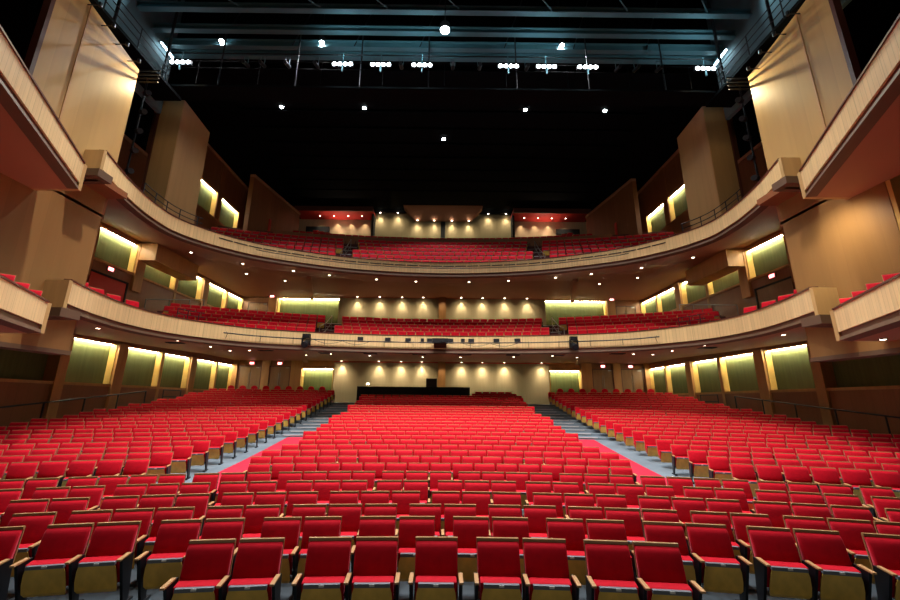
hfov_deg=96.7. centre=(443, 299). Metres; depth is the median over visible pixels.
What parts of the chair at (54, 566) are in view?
armrest, frame, backrest, armrest, frame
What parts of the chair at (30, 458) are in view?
backrest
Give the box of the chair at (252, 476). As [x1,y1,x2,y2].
[246,472,271,491]
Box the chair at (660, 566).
[632,541,705,599]
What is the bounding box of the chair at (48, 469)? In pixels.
[36,461,68,486]
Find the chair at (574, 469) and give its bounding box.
[564,465,584,492]
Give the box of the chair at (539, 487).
[525,481,550,504]
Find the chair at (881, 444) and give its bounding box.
[871,442,893,450]
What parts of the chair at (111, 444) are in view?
backrest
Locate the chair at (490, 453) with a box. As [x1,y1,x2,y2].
[487,450,503,463]
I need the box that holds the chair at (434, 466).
[431,463,452,479]
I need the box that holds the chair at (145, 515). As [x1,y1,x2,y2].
[112,508,154,586]
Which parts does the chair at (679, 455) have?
frame, backrest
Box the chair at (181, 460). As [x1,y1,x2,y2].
[171,446,193,479]
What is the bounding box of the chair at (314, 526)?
[297,516,341,577]
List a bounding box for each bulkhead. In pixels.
[139,243,198,280]
[685,249,744,285]
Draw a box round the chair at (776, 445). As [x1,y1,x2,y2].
[766,442,785,458]
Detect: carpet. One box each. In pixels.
[217,437,302,490]
[579,439,667,485]
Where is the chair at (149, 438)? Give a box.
[134,436,152,445]
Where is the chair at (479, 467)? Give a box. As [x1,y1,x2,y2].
[475,463,494,480]
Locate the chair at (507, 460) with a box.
[504,457,521,471]
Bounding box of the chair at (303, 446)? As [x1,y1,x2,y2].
[300,444,316,455]
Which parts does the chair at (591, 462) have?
backrest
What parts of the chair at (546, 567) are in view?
backrest, frame, armrest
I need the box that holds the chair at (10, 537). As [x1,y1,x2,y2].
[0,526,25,599]
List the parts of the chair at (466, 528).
backrest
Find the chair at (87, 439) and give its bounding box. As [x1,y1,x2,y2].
[71,437,92,453]
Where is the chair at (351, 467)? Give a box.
[342,463,361,479]
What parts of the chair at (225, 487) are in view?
backrest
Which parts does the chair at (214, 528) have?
backrest, frame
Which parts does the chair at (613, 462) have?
backrest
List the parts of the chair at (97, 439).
backrest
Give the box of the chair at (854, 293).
[851,290,865,297]
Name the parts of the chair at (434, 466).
backrest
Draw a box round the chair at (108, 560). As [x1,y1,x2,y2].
[74,521,141,599]
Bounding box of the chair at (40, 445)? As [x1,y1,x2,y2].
[36,443,59,453]
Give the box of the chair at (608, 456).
[600,453,618,473]
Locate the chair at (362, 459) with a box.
[359,456,377,470]
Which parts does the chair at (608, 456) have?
backrest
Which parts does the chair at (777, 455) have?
backrest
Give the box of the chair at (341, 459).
[338,456,356,470]
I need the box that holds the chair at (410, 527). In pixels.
[397,516,434,580]
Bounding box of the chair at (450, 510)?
[444,504,475,536]
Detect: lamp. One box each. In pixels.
[160,41,174,58]
[713,48,727,64]
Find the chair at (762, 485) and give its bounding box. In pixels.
[756,480,790,501]
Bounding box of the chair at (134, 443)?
[126,441,149,459]
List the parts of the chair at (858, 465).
backrest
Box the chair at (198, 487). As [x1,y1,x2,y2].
[174,482,210,506]
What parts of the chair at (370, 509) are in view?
backrest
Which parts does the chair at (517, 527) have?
backrest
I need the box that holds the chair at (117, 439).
[114,437,132,452]
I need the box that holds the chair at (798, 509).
[790,502,831,529]
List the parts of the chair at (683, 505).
backrest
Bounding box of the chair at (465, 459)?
[462,456,480,471]
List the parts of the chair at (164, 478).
backrest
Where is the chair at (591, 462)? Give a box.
[588,459,610,474]
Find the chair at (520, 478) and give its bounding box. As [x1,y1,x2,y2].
[506,472,527,508]
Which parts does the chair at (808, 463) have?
backrest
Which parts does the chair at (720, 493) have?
backrest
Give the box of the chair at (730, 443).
[727,441,751,456]
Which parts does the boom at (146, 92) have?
arm, arm, arm, arm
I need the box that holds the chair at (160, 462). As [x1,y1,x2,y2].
[147,452,173,481]
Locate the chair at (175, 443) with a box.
[172,441,190,470]
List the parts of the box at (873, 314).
cap rail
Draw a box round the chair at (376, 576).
[351,536,399,599]
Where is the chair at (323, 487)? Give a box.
[314,480,339,515]
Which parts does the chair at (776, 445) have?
backrest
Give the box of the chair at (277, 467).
[271,463,293,487]
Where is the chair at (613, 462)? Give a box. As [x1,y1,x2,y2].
[610,459,637,483]
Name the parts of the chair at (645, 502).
backrest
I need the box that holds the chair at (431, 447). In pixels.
[424,444,439,455]
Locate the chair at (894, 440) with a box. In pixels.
[891,438,899,446]
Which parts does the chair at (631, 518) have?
backrest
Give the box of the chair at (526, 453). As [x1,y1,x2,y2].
[524,451,544,464]
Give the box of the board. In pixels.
[211,68,676,89]
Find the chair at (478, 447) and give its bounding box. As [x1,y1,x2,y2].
[476,445,491,456]
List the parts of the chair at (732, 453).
backrest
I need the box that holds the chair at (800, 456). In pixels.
[797,454,821,465]
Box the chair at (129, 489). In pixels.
[97,484,147,509]
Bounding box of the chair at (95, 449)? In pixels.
[82,447,105,459]
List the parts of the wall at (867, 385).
sill, sill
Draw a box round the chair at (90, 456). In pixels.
[78,453,103,475]
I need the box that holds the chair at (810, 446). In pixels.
[807,444,828,454]
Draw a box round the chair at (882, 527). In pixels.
[873,521,899,534]
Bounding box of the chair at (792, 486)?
[787,482,825,503]
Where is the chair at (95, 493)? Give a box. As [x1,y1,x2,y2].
[69,485,105,509]
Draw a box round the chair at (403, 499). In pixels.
[392,491,419,535]
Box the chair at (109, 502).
[100,495,139,521]
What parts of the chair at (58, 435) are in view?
backrest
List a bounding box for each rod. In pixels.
[217,0,248,84]
[292,0,321,85]
[354,0,388,85]
[419,0,460,86]
[504,0,552,87]
[573,0,628,88]
[646,0,707,89]
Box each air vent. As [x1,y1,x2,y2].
[165,342,185,343]
[698,347,716,348]
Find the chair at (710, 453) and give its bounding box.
[707,450,730,470]
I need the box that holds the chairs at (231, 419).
[0,227,899,467]
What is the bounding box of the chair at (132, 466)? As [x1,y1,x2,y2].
[122,459,149,483]
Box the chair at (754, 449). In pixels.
[751,447,775,462]
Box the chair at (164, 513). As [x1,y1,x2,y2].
[143,507,194,553]
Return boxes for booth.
[404,205,482,221]
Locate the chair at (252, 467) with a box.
[246,463,270,479]
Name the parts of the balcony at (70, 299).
cap rail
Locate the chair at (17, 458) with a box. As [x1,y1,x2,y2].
[0,455,24,479]
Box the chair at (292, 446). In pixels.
[281,444,298,455]
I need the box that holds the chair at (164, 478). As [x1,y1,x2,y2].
[157,474,185,499]
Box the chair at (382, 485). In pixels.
[377,480,401,503]
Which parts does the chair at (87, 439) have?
backrest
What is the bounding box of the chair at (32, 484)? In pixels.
[20,477,59,499]
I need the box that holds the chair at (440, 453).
[432,450,448,462]
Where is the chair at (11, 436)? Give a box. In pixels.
[7,434,29,443]
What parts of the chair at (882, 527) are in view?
backrest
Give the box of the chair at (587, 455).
[581,452,599,466]
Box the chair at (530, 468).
[519,464,539,480]
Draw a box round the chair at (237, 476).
[215,472,245,501]
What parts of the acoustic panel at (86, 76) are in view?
edge frame, panel, panel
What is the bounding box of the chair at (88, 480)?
[65,476,97,497]
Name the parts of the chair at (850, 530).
backrest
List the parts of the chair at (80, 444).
backrest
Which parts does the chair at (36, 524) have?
backrest, armrest, frame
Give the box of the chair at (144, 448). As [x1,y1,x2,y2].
[125,446,150,462]
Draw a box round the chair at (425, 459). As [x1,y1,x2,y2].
[421,456,439,476]
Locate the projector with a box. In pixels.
[432,338,447,347]
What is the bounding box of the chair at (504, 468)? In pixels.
[497,464,516,480]
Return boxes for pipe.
[223,331,658,347]
[256,249,628,268]
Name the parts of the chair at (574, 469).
backrest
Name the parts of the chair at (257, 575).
backrest, armrest, frame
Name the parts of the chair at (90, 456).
backrest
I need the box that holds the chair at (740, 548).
[690,510,754,591]
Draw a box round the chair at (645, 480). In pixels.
[640,476,675,496]
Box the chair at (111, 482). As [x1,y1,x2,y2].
[97,475,128,506]
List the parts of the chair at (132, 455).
backrest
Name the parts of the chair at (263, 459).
backrest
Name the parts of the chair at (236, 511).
backrest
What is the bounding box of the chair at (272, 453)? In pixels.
[262,450,280,471]
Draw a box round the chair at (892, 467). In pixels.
[881,463,899,474]
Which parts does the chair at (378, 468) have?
backrest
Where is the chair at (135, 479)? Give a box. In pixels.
[128,474,157,494]
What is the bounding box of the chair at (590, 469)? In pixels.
[587,466,609,483]
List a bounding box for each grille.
[219,237,665,266]
[427,379,435,385]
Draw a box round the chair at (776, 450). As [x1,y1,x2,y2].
[773,447,794,453]
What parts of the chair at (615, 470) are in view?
backrest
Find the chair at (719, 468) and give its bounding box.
[706,456,731,485]
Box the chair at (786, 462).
[776,459,811,476]
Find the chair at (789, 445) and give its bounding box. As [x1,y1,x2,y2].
[786,443,807,459]
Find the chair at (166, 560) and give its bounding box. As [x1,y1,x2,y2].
[134,519,202,599]
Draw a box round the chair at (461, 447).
[459,445,474,455]
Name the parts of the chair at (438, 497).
backrest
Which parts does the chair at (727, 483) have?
backrest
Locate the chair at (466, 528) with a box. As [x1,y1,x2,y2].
[453,516,488,581]
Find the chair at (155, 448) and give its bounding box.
[149,446,172,463]
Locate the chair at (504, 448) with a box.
[494,445,508,456]
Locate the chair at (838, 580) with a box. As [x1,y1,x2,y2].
[792,528,876,599]
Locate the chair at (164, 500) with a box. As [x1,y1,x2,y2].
[138,494,175,534]
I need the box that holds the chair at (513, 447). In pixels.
[511,445,526,463]
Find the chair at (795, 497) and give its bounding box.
[788,491,832,517]
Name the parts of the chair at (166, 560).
armrest, frame, backrest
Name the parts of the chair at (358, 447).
backrest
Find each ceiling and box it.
[168,49,719,221]
[177,0,710,44]
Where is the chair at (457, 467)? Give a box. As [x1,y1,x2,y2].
[453,463,472,479]
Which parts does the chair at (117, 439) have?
backrest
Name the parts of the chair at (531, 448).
backrest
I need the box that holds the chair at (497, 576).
[474,537,529,599]
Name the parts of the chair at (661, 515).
backrest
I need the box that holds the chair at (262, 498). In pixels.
[254,492,286,516]
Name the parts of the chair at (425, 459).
backrest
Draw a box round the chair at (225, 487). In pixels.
[208,481,247,505]
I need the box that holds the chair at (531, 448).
[529,446,544,462]
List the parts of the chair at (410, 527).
backrest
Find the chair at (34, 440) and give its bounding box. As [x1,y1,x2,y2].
[26,438,49,448]
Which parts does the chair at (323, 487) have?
backrest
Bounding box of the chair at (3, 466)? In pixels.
[0,463,7,479]
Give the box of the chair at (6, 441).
[2,439,25,449]
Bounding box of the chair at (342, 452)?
[340,450,356,455]
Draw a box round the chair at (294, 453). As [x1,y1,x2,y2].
[282,450,299,471]
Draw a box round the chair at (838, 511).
[830,505,876,532]
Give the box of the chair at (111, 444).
[103,442,128,457]
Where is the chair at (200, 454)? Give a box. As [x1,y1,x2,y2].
[191,440,210,471]
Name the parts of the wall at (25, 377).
sill, sill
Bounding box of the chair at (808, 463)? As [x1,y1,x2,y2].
[801,460,826,482]
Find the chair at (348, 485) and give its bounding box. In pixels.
[342,480,367,503]
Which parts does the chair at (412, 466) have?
backrest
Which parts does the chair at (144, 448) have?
backrest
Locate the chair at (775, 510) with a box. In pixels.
[752,500,791,527]
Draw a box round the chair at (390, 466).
[387,463,406,479]
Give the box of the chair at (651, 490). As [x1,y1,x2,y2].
[645,485,674,509]
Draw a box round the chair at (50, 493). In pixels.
[32,486,70,511]
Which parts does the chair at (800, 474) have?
backrest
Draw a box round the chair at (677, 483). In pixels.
[666,477,693,496]
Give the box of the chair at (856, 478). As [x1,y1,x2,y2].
[839,468,880,503]
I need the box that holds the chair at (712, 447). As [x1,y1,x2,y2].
[709,445,729,456]
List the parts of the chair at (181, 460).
backrest, frame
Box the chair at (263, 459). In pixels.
[244,456,270,480]
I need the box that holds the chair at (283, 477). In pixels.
[276,471,301,491]
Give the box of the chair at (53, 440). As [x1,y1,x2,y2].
[49,438,71,449]
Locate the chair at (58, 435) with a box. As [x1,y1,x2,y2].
[52,433,72,442]
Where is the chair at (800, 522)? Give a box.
[782,515,855,562]
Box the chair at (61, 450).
[57,448,81,459]
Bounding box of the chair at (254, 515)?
[242,505,280,537]
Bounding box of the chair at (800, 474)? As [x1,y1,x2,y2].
[782,465,820,491]
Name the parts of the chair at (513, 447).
backrest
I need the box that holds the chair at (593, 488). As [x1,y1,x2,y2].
[588,483,615,506]
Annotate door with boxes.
[88,269,128,301]
[237,366,261,388]
[247,302,267,313]
[268,366,290,390]
[592,369,614,393]
[615,306,635,317]
[621,369,644,391]
[754,276,793,308]
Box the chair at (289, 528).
[260,517,301,599]
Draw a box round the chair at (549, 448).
[546,446,562,457]
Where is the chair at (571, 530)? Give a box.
[546,518,586,584]
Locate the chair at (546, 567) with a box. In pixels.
[522,538,581,599]
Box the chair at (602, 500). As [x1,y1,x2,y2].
[595,494,626,518]
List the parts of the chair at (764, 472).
backrest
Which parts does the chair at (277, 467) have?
backrest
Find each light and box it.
[170,51,192,69]
[301,334,310,347]
[332,53,353,71]
[370,53,391,71]
[411,54,432,72]
[497,55,518,73]
[535,55,556,73]
[569,336,578,349]
[576,56,598,74]
[693,57,716,75]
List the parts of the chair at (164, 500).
backrest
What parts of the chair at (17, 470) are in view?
backrest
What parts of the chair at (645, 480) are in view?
backrest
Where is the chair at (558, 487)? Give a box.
[553,482,578,514]
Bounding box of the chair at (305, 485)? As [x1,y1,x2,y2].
[284,480,312,514]
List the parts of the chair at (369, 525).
frame, backrest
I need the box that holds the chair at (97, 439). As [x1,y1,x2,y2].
[93,437,113,454]
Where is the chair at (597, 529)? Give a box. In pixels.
[586,519,636,582]
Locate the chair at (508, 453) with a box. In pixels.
[506,451,524,463]
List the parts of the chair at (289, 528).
backrest, frame, armrest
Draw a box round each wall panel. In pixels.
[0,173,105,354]
[64,336,117,383]
[94,226,138,271]
[122,346,162,386]
[144,265,175,289]
[160,353,190,387]
[177,275,203,300]
[193,358,216,388]
[197,179,217,216]
[207,282,227,308]
[215,362,232,389]
[219,199,238,227]
[227,292,242,311]
[277,297,338,323]
[301,368,333,391]
[545,300,606,325]
[549,370,581,393]
[641,296,656,315]
[646,203,665,231]
[649,366,666,393]
[656,287,675,312]
[665,363,687,393]
[668,184,687,221]
[680,280,705,303]
[691,358,721,392]
[707,271,739,294]
[719,352,758,391]
[745,233,788,278]
[763,343,814,389]
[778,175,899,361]
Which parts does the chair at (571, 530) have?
backrest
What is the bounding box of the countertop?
[357,386,469,387]
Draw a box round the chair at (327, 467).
[319,463,339,479]
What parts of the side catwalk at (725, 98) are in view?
hanger post, rail, rail, rail, hanger post, rail post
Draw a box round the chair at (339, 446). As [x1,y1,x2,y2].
[337,444,352,456]
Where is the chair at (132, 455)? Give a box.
[122,452,150,473]
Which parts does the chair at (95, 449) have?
backrest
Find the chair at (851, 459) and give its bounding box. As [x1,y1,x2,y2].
[847,456,873,468]
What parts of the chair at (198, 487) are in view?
backrest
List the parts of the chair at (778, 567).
frame, armrest, backrest, frame, armrest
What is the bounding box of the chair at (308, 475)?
[303,471,326,490]
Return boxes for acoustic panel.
[24,0,140,161]
[141,100,209,223]
[677,106,743,228]
[746,0,861,169]
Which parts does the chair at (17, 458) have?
backrest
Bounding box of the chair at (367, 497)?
[361,491,389,515]
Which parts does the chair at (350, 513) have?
backrest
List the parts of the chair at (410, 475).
backrest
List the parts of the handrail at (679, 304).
rail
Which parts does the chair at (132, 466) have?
backrest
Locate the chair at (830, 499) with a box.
[823,493,881,520]
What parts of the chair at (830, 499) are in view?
backrest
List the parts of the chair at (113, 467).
backrest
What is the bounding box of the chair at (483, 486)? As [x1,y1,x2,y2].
[465,480,492,503]
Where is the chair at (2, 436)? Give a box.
[0,434,6,443]
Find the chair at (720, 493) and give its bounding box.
[714,488,754,513]
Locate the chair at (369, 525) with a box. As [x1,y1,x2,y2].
[351,516,395,599]
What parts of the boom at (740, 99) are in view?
arm, arm, arm, arm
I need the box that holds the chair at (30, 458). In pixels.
[24,454,51,477]
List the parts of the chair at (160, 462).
backrest, frame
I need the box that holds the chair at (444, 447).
[442,445,456,455]
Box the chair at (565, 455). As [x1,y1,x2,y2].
[562,452,579,464]
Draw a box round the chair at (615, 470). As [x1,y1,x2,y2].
[610,466,640,484]
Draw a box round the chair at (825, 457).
[822,455,846,466]
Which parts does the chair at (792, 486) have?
backrest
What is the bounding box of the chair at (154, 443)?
[150,441,170,451]
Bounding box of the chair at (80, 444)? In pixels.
[61,442,83,453]
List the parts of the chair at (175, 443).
backrest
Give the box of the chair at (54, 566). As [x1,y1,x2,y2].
[9,523,93,599]
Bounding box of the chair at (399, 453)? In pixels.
[396,450,412,462]
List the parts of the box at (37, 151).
panel, cap rail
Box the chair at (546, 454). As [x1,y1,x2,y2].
[543,451,560,464]
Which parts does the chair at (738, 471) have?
backrest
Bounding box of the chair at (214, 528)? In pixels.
[201,518,244,576]
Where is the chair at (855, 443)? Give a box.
[849,441,870,449]
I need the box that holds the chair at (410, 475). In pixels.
[406,471,428,498]
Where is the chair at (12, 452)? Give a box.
[4,449,30,461]
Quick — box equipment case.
[426,378,436,386]
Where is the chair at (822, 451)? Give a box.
[819,449,841,460]
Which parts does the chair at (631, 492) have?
backrest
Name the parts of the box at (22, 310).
cap rail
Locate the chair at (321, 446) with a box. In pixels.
[318,444,334,455]
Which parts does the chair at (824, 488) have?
backrest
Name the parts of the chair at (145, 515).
backrest, frame, armrest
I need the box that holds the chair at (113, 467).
[95,459,123,485]
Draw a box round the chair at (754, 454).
[751,452,772,457]
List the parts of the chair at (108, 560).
backrest, armrest, frame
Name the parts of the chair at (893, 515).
backrest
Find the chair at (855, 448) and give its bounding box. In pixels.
[852,445,874,456]
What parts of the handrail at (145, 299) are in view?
rail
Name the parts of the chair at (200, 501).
backrest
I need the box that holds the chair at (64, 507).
[47,497,89,523]
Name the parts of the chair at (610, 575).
frame, armrest, backrest, frame, armrest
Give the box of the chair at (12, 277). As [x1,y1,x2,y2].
[0,273,15,280]
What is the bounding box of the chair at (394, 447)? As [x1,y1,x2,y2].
[390,444,404,455]
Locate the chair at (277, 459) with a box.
[271,456,292,471]
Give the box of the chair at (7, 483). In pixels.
[0,479,25,488]
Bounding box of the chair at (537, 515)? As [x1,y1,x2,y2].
[523,505,556,537]
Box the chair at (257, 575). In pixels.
[226,537,284,599]
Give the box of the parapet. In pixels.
[273,230,611,245]
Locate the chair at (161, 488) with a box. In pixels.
[147,483,179,506]
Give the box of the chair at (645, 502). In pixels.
[638,496,684,533]
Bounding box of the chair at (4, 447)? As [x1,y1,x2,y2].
[0,444,9,455]
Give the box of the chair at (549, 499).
[533,492,568,517]
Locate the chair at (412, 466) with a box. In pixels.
[409,463,429,490]
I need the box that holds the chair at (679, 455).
[670,444,693,475]
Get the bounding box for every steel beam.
[136,1,751,18]
[151,23,736,39]
[164,38,723,55]
[169,49,718,64]
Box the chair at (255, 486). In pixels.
[248,481,276,504]
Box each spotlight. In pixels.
[219,1,228,42]
[241,56,249,67]
[258,56,265,67]
[283,56,290,68]
[313,56,319,68]
[319,14,324,43]
[399,58,403,69]
[440,0,449,34]
[451,58,454,70]
[477,58,481,70]
[524,59,529,70]
[558,1,564,46]
[614,60,621,72]
[632,60,640,72]
[654,61,663,72]
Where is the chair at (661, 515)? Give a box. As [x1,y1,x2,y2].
[641,508,689,555]
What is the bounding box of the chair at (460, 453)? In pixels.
[451,450,466,462]
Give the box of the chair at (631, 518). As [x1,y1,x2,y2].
[604,507,644,550]
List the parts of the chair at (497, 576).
frame, armrest, backrest, frame, armrest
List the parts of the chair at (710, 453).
backrest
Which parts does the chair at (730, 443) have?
backrest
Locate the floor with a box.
[7,402,893,599]
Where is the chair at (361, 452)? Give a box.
[358,450,375,462]
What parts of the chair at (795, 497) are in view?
backrest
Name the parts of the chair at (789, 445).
backrest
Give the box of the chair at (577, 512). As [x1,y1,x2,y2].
[568,506,602,538]
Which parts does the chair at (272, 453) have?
backrest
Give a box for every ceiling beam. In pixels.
[300,356,307,362]
[307,276,313,299]
[570,279,577,302]
[575,359,581,364]
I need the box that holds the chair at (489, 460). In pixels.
[483,456,500,471]
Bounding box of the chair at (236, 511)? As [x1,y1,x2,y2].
[199,505,243,578]
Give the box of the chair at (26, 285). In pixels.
[14,281,29,288]
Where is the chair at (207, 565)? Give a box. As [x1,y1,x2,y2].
[159,538,235,599]
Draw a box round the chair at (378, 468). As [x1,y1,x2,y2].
[364,463,384,490]
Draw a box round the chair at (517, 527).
[492,517,528,582]
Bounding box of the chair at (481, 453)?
[469,450,485,462]
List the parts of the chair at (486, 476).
backrest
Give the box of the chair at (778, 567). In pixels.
[746,526,822,599]
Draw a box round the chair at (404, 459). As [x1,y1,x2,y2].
[401,456,418,470]
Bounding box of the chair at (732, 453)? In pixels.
[729,451,754,470]
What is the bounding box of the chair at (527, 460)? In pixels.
[524,457,542,472]
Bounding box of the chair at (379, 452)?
[377,450,393,462]
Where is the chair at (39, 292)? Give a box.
[29,289,42,295]
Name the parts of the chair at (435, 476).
backrest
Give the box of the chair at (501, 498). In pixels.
[493,492,523,516]
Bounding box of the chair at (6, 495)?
[0,488,23,521]
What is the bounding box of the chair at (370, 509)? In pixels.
[364,504,398,568]
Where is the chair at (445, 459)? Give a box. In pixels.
[442,456,459,477]
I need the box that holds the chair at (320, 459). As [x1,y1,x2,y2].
[316,456,335,470]
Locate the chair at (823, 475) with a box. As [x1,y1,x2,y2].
[810,467,851,495]
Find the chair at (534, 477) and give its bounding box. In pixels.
[530,473,552,492]
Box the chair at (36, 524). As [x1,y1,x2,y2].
[7,512,56,576]
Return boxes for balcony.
[41,279,839,363]
[83,149,801,300]
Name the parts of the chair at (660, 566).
backrest, frame, armrest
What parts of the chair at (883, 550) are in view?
backrest, frame, armrest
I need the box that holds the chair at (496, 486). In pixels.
[491,481,521,503]
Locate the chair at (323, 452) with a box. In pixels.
[321,450,338,462]
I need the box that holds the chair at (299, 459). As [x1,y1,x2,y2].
[294,456,314,471]
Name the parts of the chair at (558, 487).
backrest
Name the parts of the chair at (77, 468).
backrest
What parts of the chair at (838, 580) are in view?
backrest, frame, armrest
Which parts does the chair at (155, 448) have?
backrest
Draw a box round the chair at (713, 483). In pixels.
[693,478,721,498]
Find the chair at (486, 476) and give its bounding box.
[482,472,503,498]
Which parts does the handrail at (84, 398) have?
post, rail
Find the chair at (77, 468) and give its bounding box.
[61,460,96,486]
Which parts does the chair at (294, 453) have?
backrest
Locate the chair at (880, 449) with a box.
[875,446,899,457]
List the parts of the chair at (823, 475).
backrest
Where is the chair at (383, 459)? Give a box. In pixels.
[380,456,398,470]
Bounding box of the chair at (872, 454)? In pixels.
[868,451,893,462]
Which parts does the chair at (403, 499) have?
backrest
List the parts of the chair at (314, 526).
backrest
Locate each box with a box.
[0,25,102,217]
[0,274,51,333]
[781,14,899,224]
[829,273,899,340]
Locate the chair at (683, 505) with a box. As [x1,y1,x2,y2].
[671,497,705,536]
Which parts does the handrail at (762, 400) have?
rail, post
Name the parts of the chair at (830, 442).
backrest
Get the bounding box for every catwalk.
[89,0,181,100]
[169,52,717,105]
[705,0,804,107]
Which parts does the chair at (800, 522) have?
backrest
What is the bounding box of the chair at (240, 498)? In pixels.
[220,492,253,517]
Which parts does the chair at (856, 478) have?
backrest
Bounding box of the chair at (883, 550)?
[861,532,899,599]
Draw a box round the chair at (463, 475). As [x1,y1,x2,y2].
[459,471,479,490]
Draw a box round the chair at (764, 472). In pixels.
[755,464,790,490]
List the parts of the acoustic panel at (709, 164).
panel, edge frame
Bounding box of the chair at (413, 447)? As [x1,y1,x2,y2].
[407,444,422,455]
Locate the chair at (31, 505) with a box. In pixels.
[0,499,49,526]
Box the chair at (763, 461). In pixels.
[752,458,784,480]
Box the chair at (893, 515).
[884,508,899,521]
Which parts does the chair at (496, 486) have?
backrest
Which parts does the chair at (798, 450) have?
backrest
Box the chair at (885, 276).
[881,272,899,281]
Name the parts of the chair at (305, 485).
backrest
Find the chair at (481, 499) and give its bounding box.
[462,491,489,516]
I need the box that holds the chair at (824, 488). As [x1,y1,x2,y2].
[818,483,870,508]
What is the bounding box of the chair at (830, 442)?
[827,440,847,449]
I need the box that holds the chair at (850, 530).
[826,518,875,583]
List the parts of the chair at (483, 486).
backrest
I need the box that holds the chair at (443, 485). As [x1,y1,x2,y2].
[438,480,461,503]
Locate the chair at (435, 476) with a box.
[429,471,450,503]
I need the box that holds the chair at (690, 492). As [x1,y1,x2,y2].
[683,486,713,510]
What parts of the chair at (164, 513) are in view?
backrest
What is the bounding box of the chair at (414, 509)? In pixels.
[409,504,443,535]
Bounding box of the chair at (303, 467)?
[295,463,316,480]
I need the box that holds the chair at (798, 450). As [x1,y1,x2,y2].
[795,448,817,459]
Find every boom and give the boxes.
[125,70,160,174]
[726,77,759,181]
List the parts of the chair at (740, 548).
backrest, armrest, frame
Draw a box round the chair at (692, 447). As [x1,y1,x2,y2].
[690,445,707,455]
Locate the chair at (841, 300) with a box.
[838,297,851,303]
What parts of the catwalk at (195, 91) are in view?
rail, rail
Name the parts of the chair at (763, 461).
backrest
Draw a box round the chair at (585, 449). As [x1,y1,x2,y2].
[582,447,599,457]
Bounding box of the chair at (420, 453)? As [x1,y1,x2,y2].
[414,450,430,462]
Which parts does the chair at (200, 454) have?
backrest, frame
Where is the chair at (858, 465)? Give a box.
[853,462,881,485]
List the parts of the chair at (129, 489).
backrest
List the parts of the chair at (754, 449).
backrest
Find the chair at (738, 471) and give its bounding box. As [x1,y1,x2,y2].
[729,463,763,496]
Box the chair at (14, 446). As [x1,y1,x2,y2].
[10,443,35,454]
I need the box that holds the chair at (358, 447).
[354,444,370,462]
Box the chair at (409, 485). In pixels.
[404,480,429,503]
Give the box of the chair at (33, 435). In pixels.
[30,434,51,442]
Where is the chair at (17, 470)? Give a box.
[5,462,38,487]
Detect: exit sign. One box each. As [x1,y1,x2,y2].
[106,266,113,272]
[769,273,776,278]
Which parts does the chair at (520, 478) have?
backrest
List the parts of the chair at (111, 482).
backrest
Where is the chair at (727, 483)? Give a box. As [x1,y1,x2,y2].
[721,479,756,509]
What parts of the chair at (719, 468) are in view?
frame, backrest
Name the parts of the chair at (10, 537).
armrest, frame, backrest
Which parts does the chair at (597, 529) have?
backrest, frame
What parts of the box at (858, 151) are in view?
cap rail, panel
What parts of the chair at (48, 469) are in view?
backrest, frame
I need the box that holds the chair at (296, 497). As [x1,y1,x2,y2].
[285,491,317,516]
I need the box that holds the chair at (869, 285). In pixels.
[865,282,881,289]
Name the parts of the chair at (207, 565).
armrest, frame, backrest, armrest, frame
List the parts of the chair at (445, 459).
backrest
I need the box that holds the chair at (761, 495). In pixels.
[754,489,792,515]
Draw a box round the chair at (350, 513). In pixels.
[328,504,361,548]
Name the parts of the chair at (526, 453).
backrest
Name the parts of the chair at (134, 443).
backrest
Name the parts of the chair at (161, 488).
backrest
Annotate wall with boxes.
[0,0,153,150]
[0,111,248,429]
[98,0,184,113]
[230,296,651,403]
[243,174,300,232]
[294,206,590,238]
[585,179,641,235]
[637,118,899,437]
[703,0,851,119]
[732,0,899,157]
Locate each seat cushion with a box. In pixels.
[19,543,33,556]
[25,558,71,585]
[78,555,122,581]
[134,538,137,557]
[144,537,155,545]
[146,553,185,564]
[148,466,166,473]
[173,579,221,599]
[227,578,273,599]
[242,533,260,537]
[283,549,292,574]
[299,549,306,559]
[301,576,344,599]
[340,532,356,544]
[352,576,393,599]
[398,548,414,564]
[415,576,456,599]
[445,532,452,536]
[458,548,476,552]
[480,576,521,599]
[529,533,546,537]
[529,577,571,599]
[567,551,584,555]
[593,579,638,599]
[627,505,638,507]
[627,536,644,540]
[645,582,692,599]
[681,556,693,566]
[701,557,740,582]
[713,470,730,477]
[747,543,750,560]
[764,560,808,586]
[816,564,860,591]
[850,550,867,565]
[890,570,899,597]
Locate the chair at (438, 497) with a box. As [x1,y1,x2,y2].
[432,491,459,528]
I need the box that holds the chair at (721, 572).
[685,523,752,599]
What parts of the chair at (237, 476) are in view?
backrest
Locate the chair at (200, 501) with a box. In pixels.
[175,493,210,533]
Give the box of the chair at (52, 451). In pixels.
[31,448,56,460]
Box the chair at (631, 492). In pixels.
[616,484,644,517]
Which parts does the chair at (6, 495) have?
backrest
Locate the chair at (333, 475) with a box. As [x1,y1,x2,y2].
[328,471,350,490]
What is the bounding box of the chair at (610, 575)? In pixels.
[583,539,649,599]
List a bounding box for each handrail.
[0,391,146,417]
[143,183,202,224]
[144,299,204,308]
[162,389,180,398]
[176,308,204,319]
[319,316,331,331]
[340,240,350,256]
[534,241,544,257]
[552,318,564,334]
[678,313,705,325]
[679,304,738,314]
[681,189,740,231]
[700,394,718,402]
[734,396,899,433]
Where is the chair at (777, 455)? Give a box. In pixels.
[774,453,796,464]
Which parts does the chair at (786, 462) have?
backrest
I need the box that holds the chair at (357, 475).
[353,471,375,490]
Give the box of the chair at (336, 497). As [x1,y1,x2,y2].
[326,491,358,515]
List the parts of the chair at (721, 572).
backrest, frame, armrest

